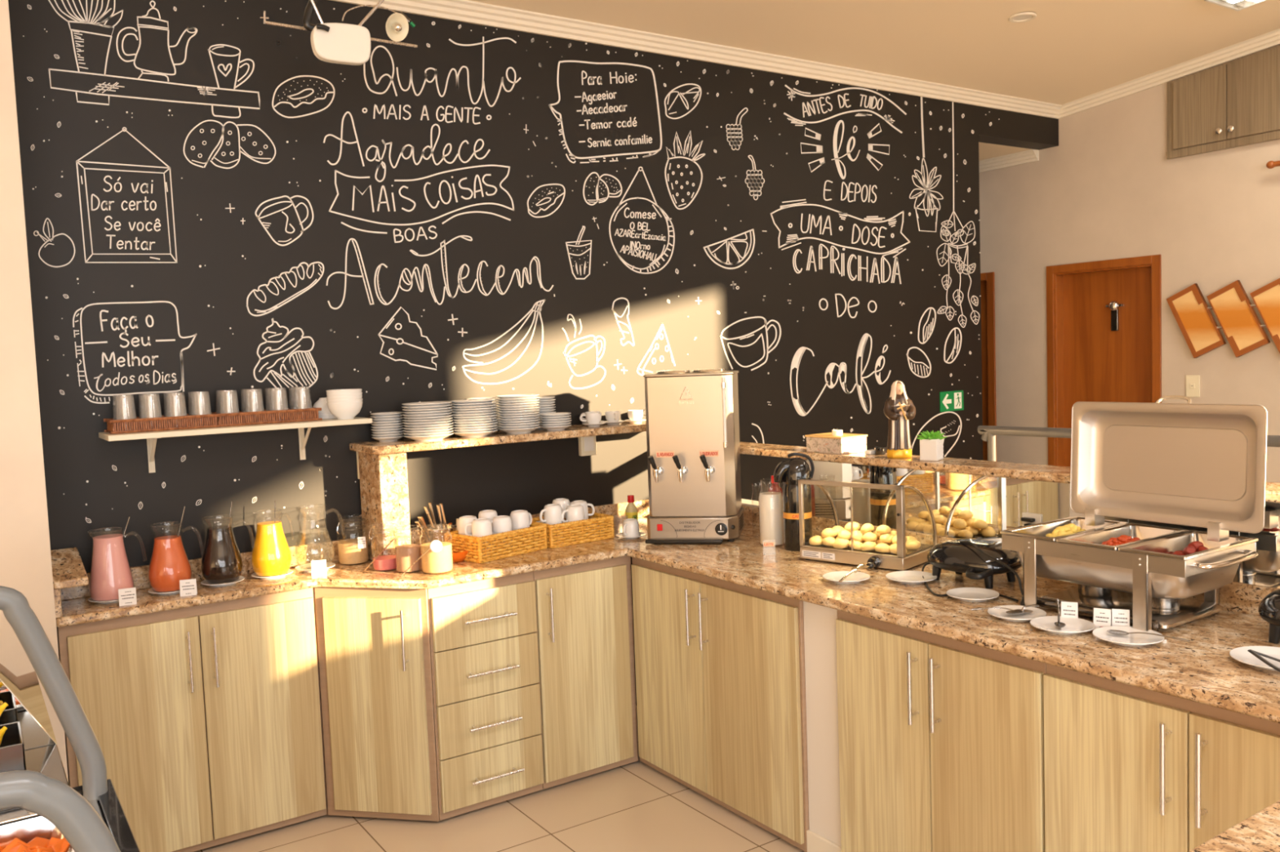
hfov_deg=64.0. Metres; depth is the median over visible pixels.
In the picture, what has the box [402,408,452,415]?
dinner plate
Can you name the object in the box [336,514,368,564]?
jar
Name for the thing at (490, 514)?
mug
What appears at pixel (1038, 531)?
pan
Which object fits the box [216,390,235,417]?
tumbler
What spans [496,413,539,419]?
dinner plate
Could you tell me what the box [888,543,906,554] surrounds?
bread
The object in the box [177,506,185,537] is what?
spoon
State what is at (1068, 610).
name card
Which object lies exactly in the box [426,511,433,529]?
knife
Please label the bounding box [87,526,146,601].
glass pitcher
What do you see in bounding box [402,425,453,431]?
dinner plate
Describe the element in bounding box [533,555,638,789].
base cabinet
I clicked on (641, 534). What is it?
saucer
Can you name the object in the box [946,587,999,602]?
plate
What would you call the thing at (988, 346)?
door
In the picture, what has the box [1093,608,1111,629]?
name card
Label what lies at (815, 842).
baseboard
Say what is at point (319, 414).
bowl
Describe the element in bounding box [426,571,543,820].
base cabinet
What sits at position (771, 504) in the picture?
milk bottle
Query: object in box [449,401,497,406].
dinner plate
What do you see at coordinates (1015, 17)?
diffuser
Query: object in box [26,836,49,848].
carrot chunk
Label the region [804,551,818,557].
print
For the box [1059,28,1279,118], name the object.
trim
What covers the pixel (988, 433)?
handrail
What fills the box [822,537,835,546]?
bread
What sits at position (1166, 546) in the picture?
pan
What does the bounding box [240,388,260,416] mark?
tumbler
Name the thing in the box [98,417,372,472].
wall shelf
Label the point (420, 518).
knife
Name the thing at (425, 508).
knife
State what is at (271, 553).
glass pitcher
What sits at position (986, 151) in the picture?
ceiling
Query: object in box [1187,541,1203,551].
sausage piece
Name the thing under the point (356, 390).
bowl
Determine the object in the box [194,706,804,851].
floor
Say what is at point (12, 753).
fruit tray
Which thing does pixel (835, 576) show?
plate
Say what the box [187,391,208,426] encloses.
tumbler
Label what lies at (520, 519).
mug
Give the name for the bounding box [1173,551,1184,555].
sausage piece
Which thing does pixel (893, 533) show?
bread
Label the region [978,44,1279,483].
wall
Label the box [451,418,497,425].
dinner plate
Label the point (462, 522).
mug
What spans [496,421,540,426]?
dinner plate
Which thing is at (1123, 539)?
sauce
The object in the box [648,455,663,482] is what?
tap
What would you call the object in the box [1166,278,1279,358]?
wall mirror
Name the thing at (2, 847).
carrot chunk
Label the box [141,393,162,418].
tumbler
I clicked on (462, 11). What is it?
trim
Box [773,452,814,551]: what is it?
flask
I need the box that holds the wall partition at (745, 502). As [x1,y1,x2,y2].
[741,498,759,506]
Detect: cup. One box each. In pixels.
[429,540,442,552]
[579,413,601,423]
[580,411,600,419]
[604,411,620,422]
[627,409,643,420]
[874,446,885,455]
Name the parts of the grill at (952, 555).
leg, handle, leg, leg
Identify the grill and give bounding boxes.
[927,538,1022,588]
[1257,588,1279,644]
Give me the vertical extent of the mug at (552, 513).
0.074 m
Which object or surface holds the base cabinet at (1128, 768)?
on the floor
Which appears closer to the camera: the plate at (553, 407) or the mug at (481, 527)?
the mug at (481, 527)
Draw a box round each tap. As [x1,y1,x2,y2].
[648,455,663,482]
[672,455,687,482]
[699,454,714,482]
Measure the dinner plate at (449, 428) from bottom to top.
0.022 m
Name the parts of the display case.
frame, thermostat knob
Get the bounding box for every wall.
[0,0,68,782]
[8,0,1058,706]
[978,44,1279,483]
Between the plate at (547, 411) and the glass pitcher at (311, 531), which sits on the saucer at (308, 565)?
the glass pitcher at (311, 531)
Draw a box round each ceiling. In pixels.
[467,0,1279,105]
[978,142,1031,160]
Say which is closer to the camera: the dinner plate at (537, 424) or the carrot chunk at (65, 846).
the carrot chunk at (65, 846)
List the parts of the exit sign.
figure panel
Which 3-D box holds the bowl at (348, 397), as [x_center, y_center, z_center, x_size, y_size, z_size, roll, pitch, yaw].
[-1.069,-0.079,3.707,0.127,0.060,0.127,-4,4,-24]
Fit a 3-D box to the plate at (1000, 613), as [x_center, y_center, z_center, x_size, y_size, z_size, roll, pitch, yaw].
[1.005,0.503,2.731,0.148,0.015,0.148,-5,5,-34]
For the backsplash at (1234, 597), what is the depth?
2.74 m
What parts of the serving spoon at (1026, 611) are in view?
handle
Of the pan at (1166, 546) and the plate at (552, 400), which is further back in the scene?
the plate at (552, 400)
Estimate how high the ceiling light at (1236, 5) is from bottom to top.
0.152 m
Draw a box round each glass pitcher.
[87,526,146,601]
[147,520,204,592]
[200,514,254,584]
[250,508,295,577]
[293,503,345,569]
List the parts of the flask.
spout, carry handle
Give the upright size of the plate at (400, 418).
0.018 m
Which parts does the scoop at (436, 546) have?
handle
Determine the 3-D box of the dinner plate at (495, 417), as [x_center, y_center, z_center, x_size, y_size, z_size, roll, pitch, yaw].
[-0.648,-0.020,3.989,0.182,0.022,0.182,-2,4,3]
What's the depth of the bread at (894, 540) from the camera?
3.39 m
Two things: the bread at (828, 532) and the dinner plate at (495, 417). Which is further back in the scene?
the dinner plate at (495, 417)
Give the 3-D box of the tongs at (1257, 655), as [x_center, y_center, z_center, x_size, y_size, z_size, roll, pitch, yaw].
[1.359,0.504,2.166,0.079,0.030,0.145,-5,5,-34]
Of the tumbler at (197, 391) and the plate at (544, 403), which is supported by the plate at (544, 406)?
the plate at (544, 403)
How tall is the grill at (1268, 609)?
0.123 m
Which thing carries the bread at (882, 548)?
on the display case
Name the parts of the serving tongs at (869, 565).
arm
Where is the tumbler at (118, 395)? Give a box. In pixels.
[115,395,136,419]
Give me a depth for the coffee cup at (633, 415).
4.43 m
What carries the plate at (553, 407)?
on the plate at (547, 411)
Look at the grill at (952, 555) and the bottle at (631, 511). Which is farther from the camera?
the bottle at (631, 511)
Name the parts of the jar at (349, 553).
lid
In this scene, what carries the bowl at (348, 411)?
on the wall shelf at (151, 437)
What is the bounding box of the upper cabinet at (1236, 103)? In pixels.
[1166,44,1279,159]
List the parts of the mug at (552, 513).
handle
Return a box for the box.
[804,432,867,454]
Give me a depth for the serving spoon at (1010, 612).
2.72 m
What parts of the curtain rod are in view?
rod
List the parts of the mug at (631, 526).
handle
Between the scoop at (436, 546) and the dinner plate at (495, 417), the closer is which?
the scoop at (436, 546)
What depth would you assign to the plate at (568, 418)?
4.14 m
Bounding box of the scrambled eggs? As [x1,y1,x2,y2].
[1045,523,1085,537]
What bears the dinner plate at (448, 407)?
on the dinner plate at (449, 410)
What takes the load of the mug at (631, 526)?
on the saucer at (641, 534)
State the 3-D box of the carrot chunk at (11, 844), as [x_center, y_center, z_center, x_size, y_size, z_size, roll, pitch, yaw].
[-0.938,0.650,1.550,0.047,0.043,0.033,-1,4,11]
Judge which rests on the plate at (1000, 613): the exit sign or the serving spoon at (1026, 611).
the serving spoon at (1026, 611)
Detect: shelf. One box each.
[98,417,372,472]
[349,421,646,560]
[739,441,1279,502]
[1040,586,1222,628]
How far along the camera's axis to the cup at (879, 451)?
3.76 m
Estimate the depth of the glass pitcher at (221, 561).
3.49 m
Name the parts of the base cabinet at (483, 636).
drawer, drawer, drawer, handle, drawer, handle, handle, handle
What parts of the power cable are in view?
cord, cord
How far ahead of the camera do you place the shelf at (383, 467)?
3.79 m
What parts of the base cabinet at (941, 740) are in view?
door, handle, handle, door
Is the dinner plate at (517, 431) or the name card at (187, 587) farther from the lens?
the dinner plate at (517, 431)
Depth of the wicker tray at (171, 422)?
3.40 m
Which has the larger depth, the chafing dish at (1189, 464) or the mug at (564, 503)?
the mug at (564, 503)
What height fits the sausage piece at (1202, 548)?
0.033 m
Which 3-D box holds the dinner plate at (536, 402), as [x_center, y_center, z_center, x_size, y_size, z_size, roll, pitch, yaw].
[-0.488,-0.082,4.089,0.174,0.022,0.174,1,5,40]
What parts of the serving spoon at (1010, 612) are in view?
handle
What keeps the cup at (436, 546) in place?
on the scoop at (436, 546)
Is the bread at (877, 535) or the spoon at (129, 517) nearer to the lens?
the spoon at (129, 517)
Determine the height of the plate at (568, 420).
0.018 m
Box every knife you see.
[414,520,429,542]
[417,515,430,538]
[423,506,435,529]
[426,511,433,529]
[427,502,437,529]
[435,504,443,528]
[439,502,447,528]
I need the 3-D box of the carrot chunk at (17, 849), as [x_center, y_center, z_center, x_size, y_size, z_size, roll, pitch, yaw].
[-0.935,0.650,1.520,0.033,0.046,0.048,-1,4,9]
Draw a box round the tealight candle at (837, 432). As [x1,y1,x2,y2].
[831,428,842,435]
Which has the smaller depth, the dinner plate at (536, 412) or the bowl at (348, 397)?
the bowl at (348, 397)
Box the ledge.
[50,547,88,617]
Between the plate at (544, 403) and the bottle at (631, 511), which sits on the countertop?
the bottle at (631, 511)
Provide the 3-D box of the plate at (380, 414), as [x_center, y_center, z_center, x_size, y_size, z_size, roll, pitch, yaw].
[-0.969,-0.042,3.917,0.124,0.018,0.124,-4,4,-22]
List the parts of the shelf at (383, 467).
shelf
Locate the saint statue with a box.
[883,380,915,458]
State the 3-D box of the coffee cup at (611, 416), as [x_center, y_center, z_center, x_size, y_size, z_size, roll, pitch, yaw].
[-0.110,-0.038,4.406,0.084,0.048,0.068,1,5,42]
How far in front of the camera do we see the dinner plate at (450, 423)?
3.81 m
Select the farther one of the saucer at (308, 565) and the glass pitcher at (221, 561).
the saucer at (308, 565)
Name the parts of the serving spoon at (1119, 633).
handle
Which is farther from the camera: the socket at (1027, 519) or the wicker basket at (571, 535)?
the wicker basket at (571, 535)
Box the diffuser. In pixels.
[1012,14,1032,20]
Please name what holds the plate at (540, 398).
on the plate at (552, 400)
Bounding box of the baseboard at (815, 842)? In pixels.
[806,830,841,851]
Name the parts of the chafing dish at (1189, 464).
leg, leg, lid, lid handle, leg, handle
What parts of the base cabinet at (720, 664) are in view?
door, handle, handle, door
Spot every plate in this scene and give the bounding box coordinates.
[369,412,402,416]
[369,414,402,419]
[370,424,403,430]
[370,427,403,432]
[371,422,402,426]
[371,430,403,435]
[371,432,403,437]
[371,435,403,441]
[372,417,403,422]
[372,419,403,424]
[401,401,452,407]
[401,404,452,409]
[401,412,452,417]
[402,406,452,412]
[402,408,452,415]
[402,414,453,420]
[402,417,453,422]
[402,419,452,426]
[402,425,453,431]
[403,422,453,428]
[403,427,453,433]
[403,430,453,436]
[403,432,453,441]
[448,399,496,404]
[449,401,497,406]
[449,404,496,408]
[449,408,497,414]
[449,411,497,417]
[450,406,497,412]
[450,413,497,419]
[450,416,497,422]
[450,422,497,427]
[450,424,497,430]
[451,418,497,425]
[451,426,497,432]
[451,429,497,437]
[466,397,496,399]
[495,394,538,399]
[495,396,538,401]
[495,399,539,404]
[495,404,539,408]
[496,401,539,406]
[496,406,539,411]
[496,408,539,413]
[496,411,539,416]
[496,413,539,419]
[496,416,539,422]
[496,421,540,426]
[496,423,539,429]
[497,418,540,424]
[497,426,540,434]
[536,396,555,400]
[537,399,555,403]
[537,401,555,405]
[537,404,555,408]
[537,406,555,410]
[537,408,555,413]
[539,412,571,417]
[539,414,571,419]
[539,422,571,426]
[540,417,571,422]
[540,419,571,424]
[540,424,571,431]
[822,571,870,583]
[885,570,937,584]
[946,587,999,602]
[987,604,1046,622]
[1030,616,1095,634]
[1092,626,1164,646]
[1229,645,1279,671]
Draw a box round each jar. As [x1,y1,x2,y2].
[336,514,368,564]
[368,520,398,570]
[394,525,422,572]
[419,526,453,573]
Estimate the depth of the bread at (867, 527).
3.48 m
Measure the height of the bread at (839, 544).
0.038 m
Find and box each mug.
[457,515,477,535]
[464,518,492,537]
[478,510,497,526]
[490,515,511,534]
[510,510,532,530]
[539,503,562,524]
[552,498,570,518]
[561,504,584,523]
[569,500,595,519]
[622,518,639,537]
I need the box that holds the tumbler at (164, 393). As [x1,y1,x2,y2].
[164,392,184,417]
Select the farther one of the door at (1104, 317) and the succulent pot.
the door at (1104, 317)
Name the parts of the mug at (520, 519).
handle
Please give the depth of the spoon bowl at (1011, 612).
2.72 m
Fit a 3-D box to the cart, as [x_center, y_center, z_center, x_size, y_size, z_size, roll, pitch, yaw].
[-1.312,0.907,1.423,1.088,1.293,2.450,-5,5,-34]
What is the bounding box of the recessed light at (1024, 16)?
[1008,12,1036,22]
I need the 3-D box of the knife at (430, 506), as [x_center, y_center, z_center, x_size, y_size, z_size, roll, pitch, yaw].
[-0.788,0.386,3.933,0.019,0.200,0.080,-1,4,17]
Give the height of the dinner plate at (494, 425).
0.022 m
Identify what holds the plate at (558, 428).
on the shelf at (383, 467)
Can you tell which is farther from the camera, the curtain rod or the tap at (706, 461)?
the curtain rod
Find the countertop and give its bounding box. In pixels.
[55,516,1279,851]
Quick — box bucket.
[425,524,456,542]
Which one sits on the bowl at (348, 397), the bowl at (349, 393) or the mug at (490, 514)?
the bowl at (349, 393)
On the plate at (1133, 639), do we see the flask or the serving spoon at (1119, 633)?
the serving spoon at (1119, 633)
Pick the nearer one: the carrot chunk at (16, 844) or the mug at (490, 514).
the carrot chunk at (16, 844)
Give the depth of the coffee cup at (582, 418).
4.45 m
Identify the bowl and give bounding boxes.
[312,397,330,413]
[318,413,333,416]
[318,415,337,419]
[325,388,362,393]
[326,391,362,396]
[326,395,362,399]
[326,398,363,403]
[326,401,363,419]
[452,547,468,562]
[1005,610,1024,614]
[1014,609,1033,613]
[1054,622,1065,627]
[1106,630,1128,635]
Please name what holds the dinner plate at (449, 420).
on the dinner plate at (450, 423)
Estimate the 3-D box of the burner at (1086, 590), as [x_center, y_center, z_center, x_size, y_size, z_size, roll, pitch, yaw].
[1.261,0.439,2.838,0.092,0.050,0.092,-5,5,-34]
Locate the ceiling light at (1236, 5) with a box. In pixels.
[1204,0,1266,11]
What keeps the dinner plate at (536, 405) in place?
on the dinner plate at (535, 407)
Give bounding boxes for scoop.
[364,538,394,570]
[400,540,442,575]
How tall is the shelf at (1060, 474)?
0.029 m
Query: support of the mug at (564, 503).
in the wicker basket at (571, 535)
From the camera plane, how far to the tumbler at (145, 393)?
3.46 m
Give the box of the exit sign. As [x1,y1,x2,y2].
[939,390,964,412]
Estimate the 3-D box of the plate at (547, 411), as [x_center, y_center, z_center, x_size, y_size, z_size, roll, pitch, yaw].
[-0.409,-0.060,4.300,0.112,0.017,0.112,-4,4,-26]
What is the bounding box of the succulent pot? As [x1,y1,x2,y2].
[916,430,947,461]
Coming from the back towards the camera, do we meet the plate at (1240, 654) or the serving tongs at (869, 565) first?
the serving tongs at (869, 565)
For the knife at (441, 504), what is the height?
0.195 m
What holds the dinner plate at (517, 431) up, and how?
on the shelf at (383, 467)
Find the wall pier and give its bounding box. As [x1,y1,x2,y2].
[803,601,841,846]
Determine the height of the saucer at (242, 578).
0.013 m
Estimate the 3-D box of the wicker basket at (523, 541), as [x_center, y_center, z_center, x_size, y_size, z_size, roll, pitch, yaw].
[-0.549,0.439,3.916,0.215,0.100,0.343,1,5,42]
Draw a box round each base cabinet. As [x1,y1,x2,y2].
[56,587,326,851]
[313,586,439,821]
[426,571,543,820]
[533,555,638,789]
[631,557,808,851]
[835,609,1046,851]
[1043,663,1279,851]
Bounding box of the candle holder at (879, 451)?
[865,446,885,455]
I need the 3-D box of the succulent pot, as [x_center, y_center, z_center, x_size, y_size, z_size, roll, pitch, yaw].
[1.002,0.067,3.534,0.103,0.102,0.099,-2,4,1]
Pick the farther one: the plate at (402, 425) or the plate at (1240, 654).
the plate at (402, 425)
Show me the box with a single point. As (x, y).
(846, 443)
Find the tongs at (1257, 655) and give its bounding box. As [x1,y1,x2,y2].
[1247,649,1279,671]
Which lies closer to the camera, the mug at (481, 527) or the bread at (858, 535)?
the bread at (858, 535)
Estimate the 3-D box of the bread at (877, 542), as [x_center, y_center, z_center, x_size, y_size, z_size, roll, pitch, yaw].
[0.822,0.401,3.469,0.049,0.034,0.060,-4,4,-27]
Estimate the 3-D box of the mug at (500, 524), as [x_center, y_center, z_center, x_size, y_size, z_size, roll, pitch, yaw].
[-0.527,0.379,3.863,0.075,0.074,0.094,1,5,37]
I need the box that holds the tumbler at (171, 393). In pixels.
[170,392,188,425]
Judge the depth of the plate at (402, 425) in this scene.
3.88 m
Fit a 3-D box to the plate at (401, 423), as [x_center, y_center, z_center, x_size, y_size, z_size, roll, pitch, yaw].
[-0.967,-0.002,3.921,0.124,0.018,0.124,-2,4,3]
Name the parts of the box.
lid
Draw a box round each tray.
[0,721,26,773]
[103,413,220,434]
[210,407,322,426]
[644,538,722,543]
[806,543,933,555]
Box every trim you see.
[329,0,1062,119]
[978,149,1039,173]
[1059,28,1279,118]
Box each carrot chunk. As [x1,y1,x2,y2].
[0,837,31,851]
[0,845,5,851]
[8,842,31,851]
[8,844,28,851]
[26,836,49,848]
[27,845,44,850]
[28,848,53,851]
[46,836,70,851]
[47,837,66,851]
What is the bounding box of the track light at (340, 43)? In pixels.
[260,0,417,65]
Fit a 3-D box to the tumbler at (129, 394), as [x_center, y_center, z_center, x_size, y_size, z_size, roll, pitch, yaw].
[-1.724,-0.045,3.415,0.070,0.117,0.070,-5,5,-34]
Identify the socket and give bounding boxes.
[355,451,359,479]
[577,435,596,456]
[1020,512,1041,526]
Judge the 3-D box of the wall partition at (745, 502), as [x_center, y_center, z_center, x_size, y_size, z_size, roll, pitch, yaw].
[1.552,0.760,2.898,0.085,1.175,4.700,-5,5,-34]
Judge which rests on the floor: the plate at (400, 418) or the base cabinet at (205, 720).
the base cabinet at (205, 720)
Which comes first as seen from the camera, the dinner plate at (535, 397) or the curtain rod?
the dinner plate at (535, 397)
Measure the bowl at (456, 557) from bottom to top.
0.040 m
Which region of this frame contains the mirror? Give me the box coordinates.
[806,459,1279,588]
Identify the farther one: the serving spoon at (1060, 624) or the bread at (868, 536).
the bread at (868, 536)
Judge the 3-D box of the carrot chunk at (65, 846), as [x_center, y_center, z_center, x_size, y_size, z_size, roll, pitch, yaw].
[-0.904,0.659,1.576,0.033,0.041,0.046,-2,4,9]
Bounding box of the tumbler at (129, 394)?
[112,394,135,423]
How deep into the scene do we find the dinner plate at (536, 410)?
4.02 m
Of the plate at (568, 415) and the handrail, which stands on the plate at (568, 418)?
the plate at (568, 415)
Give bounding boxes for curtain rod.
[1266,160,1279,168]
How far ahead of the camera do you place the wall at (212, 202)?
4.09 m
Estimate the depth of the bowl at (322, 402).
3.75 m
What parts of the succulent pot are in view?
pot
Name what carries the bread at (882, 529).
on the bread at (886, 538)
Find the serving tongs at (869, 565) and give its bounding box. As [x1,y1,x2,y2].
[838,562,874,582]
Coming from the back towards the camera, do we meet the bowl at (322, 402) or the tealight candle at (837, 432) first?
the tealight candle at (837, 432)
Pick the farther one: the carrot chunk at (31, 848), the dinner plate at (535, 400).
the dinner plate at (535, 400)
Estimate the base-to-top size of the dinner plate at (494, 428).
0.022 m
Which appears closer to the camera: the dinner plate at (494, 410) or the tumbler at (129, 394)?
the tumbler at (129, 394)
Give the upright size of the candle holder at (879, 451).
0.028 m
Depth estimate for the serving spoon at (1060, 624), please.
2.60 m
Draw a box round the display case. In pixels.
[798,479,937,571]
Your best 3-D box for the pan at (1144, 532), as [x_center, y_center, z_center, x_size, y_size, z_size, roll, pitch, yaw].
[1.291,0.318,2.732,0.353,0.060,0.170,-5,5,-34]
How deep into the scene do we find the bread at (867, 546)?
3.43 m
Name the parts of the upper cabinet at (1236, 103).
door, knob, knob, door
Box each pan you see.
[0,816,75,851]
[1000,515,1128,541]
[1056,523,1189,550]
[1118,530,1257,559]
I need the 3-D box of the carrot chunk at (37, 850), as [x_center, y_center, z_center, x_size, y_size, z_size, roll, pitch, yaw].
[-0.920,0.654,1.552,0.047,0.040,0.033,-2,4,8]
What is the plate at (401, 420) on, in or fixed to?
on the plate at (401, 423)
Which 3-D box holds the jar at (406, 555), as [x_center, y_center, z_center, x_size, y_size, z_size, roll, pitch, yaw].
[-0.825,0.436,3.641,0.092,0.156,0.092,-5,5,-34]
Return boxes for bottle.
[625,495,638,520]
[758,488,783,545]
[768,475,783,524]
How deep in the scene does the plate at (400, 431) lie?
3.88 m
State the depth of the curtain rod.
5.26 m
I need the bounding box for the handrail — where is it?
[977,426,1279,461]
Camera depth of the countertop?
2.96 m
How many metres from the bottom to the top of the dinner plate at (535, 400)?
0.022 m
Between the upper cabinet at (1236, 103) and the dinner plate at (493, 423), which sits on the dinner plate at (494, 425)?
the dinner plate at (493, 423)
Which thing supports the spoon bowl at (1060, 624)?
on the serving spoon at (1060, 624)
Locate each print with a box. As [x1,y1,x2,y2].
[660,520,720,537]
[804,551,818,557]
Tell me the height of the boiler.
0.673 m
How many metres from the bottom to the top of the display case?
0.283 m
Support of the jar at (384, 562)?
on the countertop
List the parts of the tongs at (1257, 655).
arm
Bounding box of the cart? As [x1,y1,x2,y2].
[0,586,140,851]
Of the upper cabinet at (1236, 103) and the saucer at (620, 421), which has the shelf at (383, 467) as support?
the saucer at (620, 421)
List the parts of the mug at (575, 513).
handle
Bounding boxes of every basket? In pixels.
[444,522,547,563]
[531,511,614,548]
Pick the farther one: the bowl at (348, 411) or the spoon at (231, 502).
the bowl at (348, 411)
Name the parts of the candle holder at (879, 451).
holder dish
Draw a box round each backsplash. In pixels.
[60,498,649,600]
[741,504,1279,616]
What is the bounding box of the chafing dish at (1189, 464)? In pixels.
[1001,395,1267,631]
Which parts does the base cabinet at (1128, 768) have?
door, handle, handle, door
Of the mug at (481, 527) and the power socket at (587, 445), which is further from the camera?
the power socket at (587, 445)
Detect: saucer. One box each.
[88,597,119,604]
[147,588,179,595]
[200,576,244,586]
[251,568,293,579]
[294,562,335,572]
[582,422,605,426]
[601,420,624,424]
[615,532,646,538]
[624,418,645,423]
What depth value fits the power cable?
2.95 m
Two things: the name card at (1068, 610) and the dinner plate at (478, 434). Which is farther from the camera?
the dinner plate at (478, 434)
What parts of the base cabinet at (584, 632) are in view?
handle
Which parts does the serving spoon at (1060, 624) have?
handle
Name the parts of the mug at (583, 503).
handle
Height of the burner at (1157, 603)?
0.050 m
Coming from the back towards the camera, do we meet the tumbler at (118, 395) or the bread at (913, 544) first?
the bread at (913, 544)
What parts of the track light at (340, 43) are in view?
support arm, support arm, bulb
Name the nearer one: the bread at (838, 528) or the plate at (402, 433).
the bread at (838, 528)
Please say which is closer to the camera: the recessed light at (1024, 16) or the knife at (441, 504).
the knife at (441, 504)
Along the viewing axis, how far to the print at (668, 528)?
3.97 m
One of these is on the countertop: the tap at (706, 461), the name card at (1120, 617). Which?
the name card at (1120, 617)
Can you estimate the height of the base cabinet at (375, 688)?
0.824 m
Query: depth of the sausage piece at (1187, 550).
2.59 m
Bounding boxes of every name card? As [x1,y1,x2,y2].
[118,587,137,606]
[179,578,197,596]
[311,560,326,576]
[357,536,365,548]
[1061,601,1078,617]
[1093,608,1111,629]
[1111,608,1129,626]
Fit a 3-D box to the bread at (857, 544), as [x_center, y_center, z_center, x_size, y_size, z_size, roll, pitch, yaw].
[0.736,0.405,3.482,0.054,0.034,0.045,1,5,35]
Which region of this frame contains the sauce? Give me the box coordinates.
[1101,534,1140,546]
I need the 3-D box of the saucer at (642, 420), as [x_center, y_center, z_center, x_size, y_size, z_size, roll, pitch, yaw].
[-0.019,-0.021,4.454,0.100,0.013,0.100,-5,5,-34]
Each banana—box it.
[0,702,8,715]
[0,726,7,744]
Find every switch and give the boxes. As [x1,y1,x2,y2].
[657,524,662,530]
[1186,375,1199,397]
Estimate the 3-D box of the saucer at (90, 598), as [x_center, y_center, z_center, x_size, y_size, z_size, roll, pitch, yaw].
[-1.724,0.564,3.345,0.141,0.013,0.141,-5,5,-34]
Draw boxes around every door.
[980,271,996,461]
[1045,254,1161,466]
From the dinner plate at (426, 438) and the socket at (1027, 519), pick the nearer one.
the socket at (1027, 519)
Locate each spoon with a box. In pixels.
[122,516,129,538]
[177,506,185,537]
[227,502,232,527]
[274,501,275,523]
[971,607,1033,613]
[1005,604,1039,614]
[1054,599,1065,627]
[1106,630,1190,642]
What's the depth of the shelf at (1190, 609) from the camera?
2.69 m
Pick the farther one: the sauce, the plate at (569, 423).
the plate at (569, 423)
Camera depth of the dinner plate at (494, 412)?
3.91 m
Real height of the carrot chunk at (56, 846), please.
0.040 m
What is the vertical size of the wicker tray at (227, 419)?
0.046 m
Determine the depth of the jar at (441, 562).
3.57 m
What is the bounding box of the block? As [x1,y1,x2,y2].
[762,542,775,546]
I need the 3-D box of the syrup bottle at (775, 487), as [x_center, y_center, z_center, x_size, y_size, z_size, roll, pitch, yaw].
[0.543,0.316,4.093,0.062,0.238,0.062,-5,5,-34]
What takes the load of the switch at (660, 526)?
attached to the boiler
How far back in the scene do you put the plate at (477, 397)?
4.17 m
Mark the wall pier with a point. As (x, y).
(820, 621)
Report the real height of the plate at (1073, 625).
0.015 m
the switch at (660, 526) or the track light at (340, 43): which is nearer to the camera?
the track light at (340, 43)
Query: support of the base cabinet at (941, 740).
on the floor
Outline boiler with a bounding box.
[643,368,744,543]
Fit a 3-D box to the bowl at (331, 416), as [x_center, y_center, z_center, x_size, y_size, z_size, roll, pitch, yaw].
[-1.160,-0.056,3.796,0.114,0.054,0.114,-5,5,-34]
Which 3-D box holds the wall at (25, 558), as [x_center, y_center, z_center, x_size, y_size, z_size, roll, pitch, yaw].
[-3.435,0.041,2.222,3.660,3.070,0.470,-5,5,-34]
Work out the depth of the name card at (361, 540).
3.79 m
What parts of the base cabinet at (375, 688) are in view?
handle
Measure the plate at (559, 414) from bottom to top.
0.018 m
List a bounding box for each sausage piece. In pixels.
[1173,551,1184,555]
[1182,546,1195,555]
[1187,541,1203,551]
[1195,546,1208,552]
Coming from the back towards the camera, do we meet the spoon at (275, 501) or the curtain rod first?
the curtain rod
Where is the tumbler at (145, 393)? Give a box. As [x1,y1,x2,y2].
[145,393,159,417]
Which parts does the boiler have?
lid, tank, lid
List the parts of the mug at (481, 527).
handle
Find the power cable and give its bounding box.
[921,541,1025,605]
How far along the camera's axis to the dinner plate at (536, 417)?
4.03 m
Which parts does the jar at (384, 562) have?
lid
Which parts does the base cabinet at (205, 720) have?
door, handle, handle, door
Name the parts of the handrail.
post, rail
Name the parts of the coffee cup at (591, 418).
handle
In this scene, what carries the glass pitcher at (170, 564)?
on the saucer at (151, 591)
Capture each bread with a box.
[808,535,823,545]
[821,528,837,537]
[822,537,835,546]
[831,525,844,536]
[832,538,848,549]
[838,529,851,539]
[844,521,860,532]
[848,540,862,550]
[850,530,863,542]
[860,523,874,533]
[860,541,876,551]
[862,532,877,541]
[872,530,883,538]
[874,542,889,552]
[875,524,890,533]
[875,539,888,544]
[879,533,893,542]
[888,530,896,536]
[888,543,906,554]
[891,535,906,544]
[905,539,920,549]
[906,535,917,542]
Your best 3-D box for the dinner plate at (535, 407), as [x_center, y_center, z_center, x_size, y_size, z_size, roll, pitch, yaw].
[-0.487,-0.062,4.093,0.174,0.022,0.174,-2,4,7]

